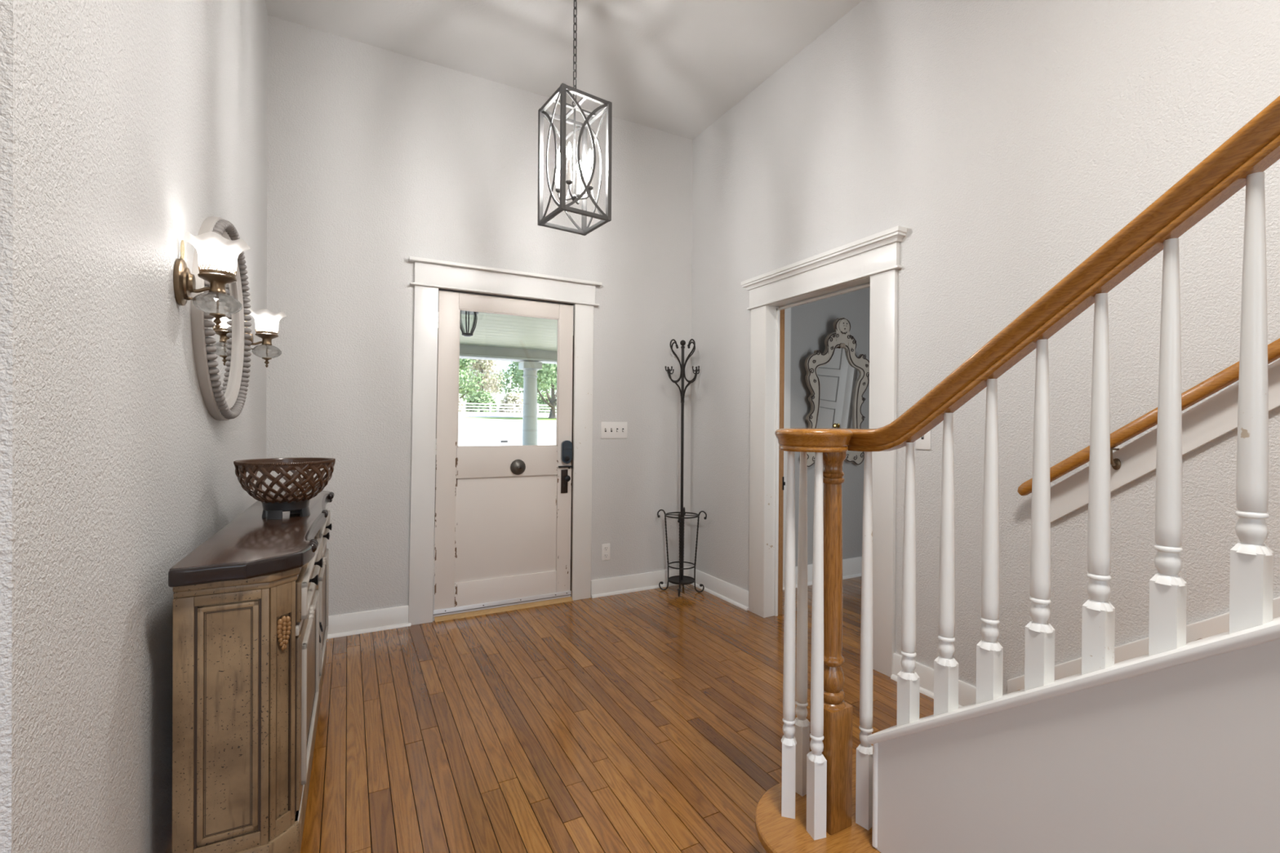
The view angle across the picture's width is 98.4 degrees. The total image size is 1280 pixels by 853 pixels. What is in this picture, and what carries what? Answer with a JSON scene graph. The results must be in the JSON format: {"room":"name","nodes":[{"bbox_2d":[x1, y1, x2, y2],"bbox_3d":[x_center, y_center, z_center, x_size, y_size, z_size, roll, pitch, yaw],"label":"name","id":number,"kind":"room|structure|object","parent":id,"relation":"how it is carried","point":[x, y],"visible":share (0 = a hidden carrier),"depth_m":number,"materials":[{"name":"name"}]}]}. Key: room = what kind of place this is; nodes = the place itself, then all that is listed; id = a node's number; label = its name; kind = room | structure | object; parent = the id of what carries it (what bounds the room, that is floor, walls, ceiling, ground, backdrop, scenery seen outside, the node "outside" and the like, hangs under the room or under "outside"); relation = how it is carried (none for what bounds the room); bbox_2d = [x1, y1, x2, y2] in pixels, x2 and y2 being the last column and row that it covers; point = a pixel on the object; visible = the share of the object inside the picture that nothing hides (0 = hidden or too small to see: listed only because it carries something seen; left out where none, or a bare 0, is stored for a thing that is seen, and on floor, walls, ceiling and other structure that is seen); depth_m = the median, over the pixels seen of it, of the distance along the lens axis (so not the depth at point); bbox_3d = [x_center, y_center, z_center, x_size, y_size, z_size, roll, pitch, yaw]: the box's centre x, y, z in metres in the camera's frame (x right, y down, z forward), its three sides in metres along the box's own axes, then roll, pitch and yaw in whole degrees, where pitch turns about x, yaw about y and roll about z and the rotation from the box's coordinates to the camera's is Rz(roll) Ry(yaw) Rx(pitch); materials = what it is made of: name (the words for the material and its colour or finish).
{"room":"entrance hall","nodes":[
{"label":"entrance hall","id":0,"kind":"room"},
{"bbox_2d":[0,0,267,852],"bbox_3d":[-1.480,-0.508,1.826,0.130,3.415,2.558,0,0,-28],"label":"wall","id":1,"kind":"structure","parent":0,"point":[126,126],"depth_m":1.00,"materials":[{"name":"paint"}]},
{"bbox_2d":[173,231,250,329],"bbox_3d":[-1.130,-0.378,1.468,0.155,0.241,0.133,0,0,-28],"label":"wall sconce","id":2,"kind":"object","parent":1,"relation":"attached to","point":[218,255],"visible":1,"depth_m":1.44,"materials":[{"name":"white glass"}]},
{"bbox_2d":[185,296,195,300],"bbox_3d":[-1.175,-0.335,1.444,0.022,0.010,0.011,0,0,-28],"label":"switch","id":3,"kind":"object","parent":2,"relation":"attached to","point":[187,298],"depth_m":1.44,"materials":[{"name":"gold metal"}]},
{"bbox_2d":[191,216,251,420],"bbox_3d":[-1.408,-0.356,1.883,0.051,0.672,0.732,0,0,-28],"label":"round mirror","id":4,"kind":"object","parent":1,"relation":"attached to","point":[221,359],"visible":0.81,"depth_m":1.86,"materials":[{"name":"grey wood"}]},
{"bbox_2d":[208,282,236,397],"bbox_3d":[-1.422,-0.356,1.876,0.001,0.538,0.586,0,0,-28],"label":"mirror glass","id":5,"kind":"object","parent":4,"relation":"attached to","point":[225,336],"depth_m":1.95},
{"bbox_2d":[244,308,286,367],"bbox_3d":[-1.602,-0.372,2.361,0.155,0.241,0.133,0,0,-28],"label":"wall sconce","id":6,"kind":"object","parent":1,"relation":"attached to","point":[267,322],"visible":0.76,"depth_m":2.34,"materials":[{"name":"white glass"}]},
{"bbox_2d":[266,14,693,621],"bbox_3d":[-0.847,-0.510,3.693,2.995,3.415,0.150,0,0,-28],"label":"wall","id":7,"kind":"structure","parent":0,"point":[378,158],"depth_m":3.33,"materials":[{"name":"paint"}]},
{"bbox_2d":[326,604,410,639],"bbox_3d":[-1.701,1.135,3.149,0.729,0.118,0.032,0,0,-28],"label":"baseboard","id":8,"kind":"structure","parent":7,"relation":"attached to","point":[380,620],"depth_m":3.21,"materials":[{"name":"white paint"}]},
{"bbox_2d":[433,290,573,617],"bbox_3d":[-0.865,0.167,3.599,0.910,2.012,0.103,0,0,-28],"label":"door","id":9,"kind":"structure","parent":7,"relation":"in","point":[503,513],"depth_m":3.59,"materials":[{"name":"paint"}]},
{"bbox_2d":[408,256,601,625],"bbox_3d":[-0.870,0.094,3.654,1.247,2.206,0.204,0,0,-28],"label":"door frame","id":10,"kind":"structure","parent":7,"relation":"attached to","point":[430,275],"depth_m":3.44,"materials":[{"name":"white paint"}]},
{"bbox_2d":[601,543,609,560],"bbox_3d":[-0.242,0.894,3.932,0.064,0.117,0.009,0,0,-28],"label":"wall outlet","id":11,"kind":"object","parent":7,"relation":"attached to","point":[605,547],"visible":1,"depth_m":3.93,"materials":[{"name":"white plastic"}]},
{"bbox_2d":[600,422,626,438],"bbox_3d":[-0.189,0.026,3.950,0.200,0.112,0.017,0,0,-28],"label":"light switch","id":12,"kind":"object","parent":7,"relation":"attached to","point":[608,429],"visible":1,"depth_m":3.94,"materials":[{"name":"white plastic"}]},
{"bbox_2d":[591,566,690,598],"bbox_3d":[0.027,1.142,4.063,0.831,0.118,0.032,0,0,-28],"label":"baseboard","id":13,"kind":"structure","parent":7,"relation":"attached to","point":[648,580],"depth_m":4.02,"materials":[{"name":"white paint"}]},
{"bbox_2d":[265,0,862,139],"bbox_3d":[1.153,-2.245,0.618,8.000,0.100,7.440,0,0,-28],"label":"ceiling","id":14,"kind":"structure","parent":0,"point":[675,67],"depth_m":3.16,"materials":[{"name":"paint"}]},
{"bbox_2d":[537,0,612,235],"bbox_3d":[-0.296,-1.568,2.507,0.247,1.285,0.247,0,0,-34],"label":"lantern chandelier","id":15,"kind":"object","parent":14,"relation":"hanging from","point":[559,175],"visible":1,"depth_m":2.48,"materials":[{"name":"grey metal"}]},
{"bbox_2d":[555,151,559,192],"bbox_3d":[-0.371,-1.162,2.522,0.030,0.186,0.030,0,0,-28],"label":"candle","id":16,"kind":"object","parent":15,"relation":"on","point":[557,189],"depth_m":2.51,"materials":[{"name":"white wax"}]},
{"bbox_2d":[565,142,572,184],"bbox_3d":[-0.312,-1.161,2.436,0.030,0.186,0.030,0,0,-28],"label":"candle","id":17,"kind":"object","parent":15,"relation":"on","point":[569,153],"depth_m":2.43,"materials":[{"name":"white wax"}]},
{"bbox_2d":[576,163,582,197],"bbox_3d":[-0.285,-1.162,2.582,0.030,0.186,0.030,0,0,-28],"label":"candle","id":18,"kind":"object","parent":15,"relation":"on","point":[579,180],"depth_m":2.57,"materials":[{"name":"white wax"}]},
{"bbox_2d":[587,149,593,190],"bbox_3d":[-0.226,-1.161,2.495,0.030,0.186,0.030,0,0,-28],"label":"candle","id":19,"kind":"object","parent":15,"relation":"on","point":[589,156],"depth_m":2.49,"materials":[{"name":"white wax"}]},
{"bbox_2d":[300,576,933,852],"bbox_3d":[1.374,1.254,0.034,7.930,0.060,8.441,0,0,-28],"label":"floor","id":20,"kind":"structure","parent":0,"point":[650,721],"depth_m":2.22,"materials":[{"name":"brown wood"}]},
{"bbox_2d":[168,490,334,852],"bbox_3d":[-1.233,0.750,1.909,0.266,0.903,1.515,0,0,-27],"label":"sideboard","id":21,"kind":"object","parent":20,"relation":"on","point":[251,601],"visible":0.95,"depth_m":1.28,"materials":[{"name":"brown wood"}]},
{"bbox_2d":[233,457,335,519],"bbox_3d":[-1.189,0.207,1.856,0.287,0.188,0.287,0,0,-28],"label":"bowl","id":22,"kind":"object","parent":21,"relation":"on","point":[273,506],"visible":1,"depth_m":1.79,"materials":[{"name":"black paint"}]},
{"bbox_2d":[434,596,573,622],"bbox_3d":[-0.896,1.186,3.662,0.900,0.022,0.178,0,0,-28],"label":"threshold","id":23,"kind":"object","parent":20,"relation":"on","point":[480,612],"visible":0.43,"depth_m":3.58,"materials":[{"name":"brown wood"}]},
{"bbox_2d":[657,338,706,596],"bbox_3d":[0.307,0.287,4.025,0.320,1.833,0.320,0,0,-18],"label":"coat stand","id":24,"kind":"object","parent":20,"relation":"on","point":[679,580],"visible":1,"depth_m":4.01,"materials":[{"name":"black metal"}]},
{"bbox_2d":[667,575,694,585],"bbox_3d":[0.302,1.121,4.028,0.198,0.016,0.198,0,0,12],"label":"drip tray","id":25,"kind":"object","parent":24,"relation":"on","point":[674,580],"depth_m":4.01,"materials":[{"name":"black metal"}]},
{"bbox_2d":[754,95,1279,852],"bbox_3d":[1.531,-0.042,0.586,1.434,2.528,2.902,0,0,-28],"label":"stair railing","id":26,"kind":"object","parent":20,"relation":"on","point":[1167,740],"depth_m":1.01,"materials":[{"name":"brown wood"}]},
{"bbox_2d":[790,287,870,566],"bbox_3d":[1.947,-0.497,4.636,2.826,3.415,0.120,0,0,-28],"label":"wall","id":27,"kind":"structure","parent":0,"point":[811,322],"depth_m":4.30,"materials":[{"name":"paint"}]},
{"bbox_2d":[782,307,791,586],"bbox_3d":[1.065,-0.018,4.093,0.112,2.450,0.020,0,0,-28],"label":"trim","id":28,"kind":"structure","parent":27,"relation":"attached to","point":[787,311],"depth_m":4.09,"materials":[{"name":"white paint"}]},
{"bbox_2d":[782,556,862,590],"bbox_3d":[1.884,1.136,4.528,2.626,0.150,0.032,0,0,-28],"label":"baseboard","id":29,"kind":"structure","parent":27,"relation":"attached to","point":[851,567],"depth_m":4.41,"materials":[{"name":"white paint"}]},
{"bbox_2d":[804,317,869,467],"bbox_3d":[1.534,-0.263,4.266,0.692,1.151,0.132,0,0,-28],"label":"wall mirror","id":30,"kind":"object","parent":27,"relation":"attached to","point":[837,380],"visible":0.78,"depth_m":4.26,"materials":[{"name":"grey wood"}]},
{"bbox_2d":[816,346,860,428],"bbox_3d":[1.526,-0.227,4.280,0.480,0.782,0.004,0,4,-28],"label":"mirror glass","id":31,"kind":"object","parent":30,"relation":"attached to","point":[838,368],"depth_m":4.28,"materials":[{"name":"silver metal"}]},
{"bbox_2d":[689,0,1279,694],"bbox_3d":[2.159,-0.483,1.075,0.130,3.415,7.288,0,0,-28],"label":"wall","id":32,"kind":"structure","parent":0,"point":[1011,141],"depth_m":2.22,"materials":[{"name":"paint"}]},
{"bbox_2d":[689,568,748,610],"bbox_3d":[0.546,1.146,3.937,0.032,0.118,0.711,0,0,-28],"label":"baseboard","id":33,"kind":"structure","parent":32,"relation":"attached to","point":[735,595],"depth_m":3.87,"materials":[{"name":"white paint"}]},
{"bbox_2d":[741,225,906,677],"bbox_3d":[1.022,0.131,3.164,0.204,2.158,1.176,0,0,-28],"label":"door frame","id":34,"kind":"structure","parent":32,"relation":"attached to","point":[872,261],"depth_m":3.11,"materials":[{"name":"white paint"}]},
{"bbox_2d":[915,430,930,449],"bbox_3d":[1.298,0.046,2.539,0.017,0.118,0.074,0,0,-28],"label":"light switch","id":35,"kind":"object","parent":32,"relation":"attached to","point":[923,442],"visible":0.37,"depth_m":2.53,"materials":[{"name":"white plastic"}]},
{"bbox_2d":[890,653,976,707],"bbox_3d":[1.343,1.156,2.431,0.032,0.118,0.527,0,0,-28],"label":"baseboard","id":36,"kind":"structure","parent":32,"relation":"attached to","point":[966,692],"depth_m":2.50,"materials":[{"name":"white paint"}]},
{"bbox_2d":[1017,337,1279,523],"bbox_3d":[1.971,-0.438,1.199,0.086,1.618,2.106,0,0,-28],"label":"wall handrail","id":37,"kind":"object","parent":32,"relation":"attached to","point":[1216,416],"visible":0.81,"depth_m":1.78,"materials":[{"name":"brown wood"}]},
{"label":"outside","id":38,"kind":"structure","parent":0,"visible":0},
{"bbox_2d":[457,408,556,446],"bbox_3d":[-18.354,-2.720,120.236,400.000,7.200,210.250,0,0,-28],"label":"ground","id":39,"kind":"structure","parent":38,"point":[471,431],"depth_m":36.16,"materials":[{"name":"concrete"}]},
{"bbox_2d":[458,398,463,411],"bbox_3d":[-24.241,-3.189,69.188,4.277,2.877,3.456,0,0,-28],"label":"bush","id":40,"kind":"object","parent":39,"relation":"on","point":[460,400],"visible":0.03,"depth_m":69.47,"materials":[{"name":"green plant"}]},
{"bbox_2d":[458,358,486,400],"bbox_3d":[-27.189,-7.526,79.857,9.365,10.717,9.400,0,0,-28],"label":"tree","id":41,"kind":"object","parent":39,"relation":"on","point":[463,384],"visible":0.14,"depth_m":79.38,"materials":[{"name":"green plant"}]},
{"bbox_2d":[465,390,497,412],"bbox_3d":[-20.443,-3.207,71.159,4.172,2.932,3.532,0,0,-28],"label":"bush","id":42,"kind":"object","parent":39,"relation":"on","point":[477,397],"visible":0.77,"depth_m":70.31,"materials":[{"name":"green plant"}]},
{"bbox_2d":[466,359,508,401],"bbox_3d":[-25.804,-7.921,88.576,8.396,10.916,7.853,0,0,-28],"label":"tree","id":43,"kind":"object","parent":39,"relation":"on","point":[484,366],"visible":0.44,"depth_m":88.10,"materials":[{"name":"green plant"}]},
{"bbox_2d":[458,417,555,420],"bbox_3d":[-6.529,-0.688,53.505,21.500,0.536,8.300,0,0,-28],"label":"lawn","id":44,"kind":"structure","parent":39,"relation":"on","point":[506,418],"depth_m":49.80,"materials":[{"name":"green plant"}]},
{"bbox_2d":[511,361,556,418],"bbox_3d":[-8.073,-5.505,52.852,7.626,9.954,9.435,0,0,-28],"label":"tree","id":45,"kind":"object","parent":44,"relation":"on","point":[549,370],"visible":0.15,"depth_m":51.70,"materials":[{"name":"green plant"}]},
{"bbox_2d":[458,401,556,413],"bbox_3d":[-11.460,-2.234,70.854,46.000,1.350,0.200,0,0,-28],"label":"rail fence","id":46,"kind":"object","parent":39,"relation":"on","point":[464,402],"visible":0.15,"depth_m":67.55,"materials":[{"name":"white paint"}]},
{"bbox_2d":[498,391,523,412],"bbox_3d":[-16.666,-3.178,73.133,4.259,2.955,3.443,0,0,-28],"label":"bush","id":47,"kind":"object","parent":39,"relation":"on","point":[514,398],"visible":0.7,"depth_m":72.20,"materials":[{"name":"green plant"}]},
{"bbox_2d":[494,361,556,397],"bbox_3d":[-16.872,-7.654,82.099,9.749,11.318,8.452,0,0,-28],"label":"tree","id":48,"kind":"object","parent":39,"relation":"on","point":[515,380],"visible":0.15,"depth_m":80.43,"materials":[{"name":"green plant"}]},
{"bbox_2d":[537,392,556,413],"bbox_3d":[-13.248,-3.218,75.572,4.218,3.007,3.551,0,0,-28],"label":"bush","id":49,"kind":"object","parent":39,"relation":"on","point":[540,400],"visible":0.3,"depth_m":74.53,"materials":[{"name":"green plant"}]},
{"bbox_3d":[-1.837,1.381,6.668,15.000,0.100,6.010,0,0,-28],"label":"floor","id":50,"kind":"structure","parent":39,"relation":"on","visible":0},
{"bbox_2d":[518,361,542,445],"bbox_3d":[-2.003,0.078,10.050,0.380,2.480,0.380,0,0,-28],"label":"porch column","id":51,"kind":"structure","parent":50,"relation":"on","point":[530,369],"depth_m":9.94,"materials":[{"name":"white paint"}]},
{"bbox_2d":[459,344,556,364],"bbox_3d":[-2.831,-1.313,9.637,14.000,0.245,0.380,0,0,-28],"label":"beam","id":52,"kind":"structure","parent":51,"relation":"on","point":[466,351],"depth_m":9.74,"materials":[{"name":"grey paint"}]},
{"bbox_2d":[459,311,557,351],"bbox_3d":[-1.425,-1.428,6.981,14.000,0.100,6.210,0,0,-28],"label":"ceiling","id":53,"kind":"structure","parent":52,"relation":"on","point":[495,330],"depth_m":8.08,"materials":[{"name":"grey"}]},
{"bbox_2d":[459,310,478,337],"bbox_3d":[-1.909,-1.188,6.109,0.240,0.380,0.240,0,0,-28],"label":"lantern","id":54,"kind":"object","parent":53,"relation":"hanging from","point":[466,313],"visible":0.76,"depth_m":6.12,"materials":[{"name":"black metal"}]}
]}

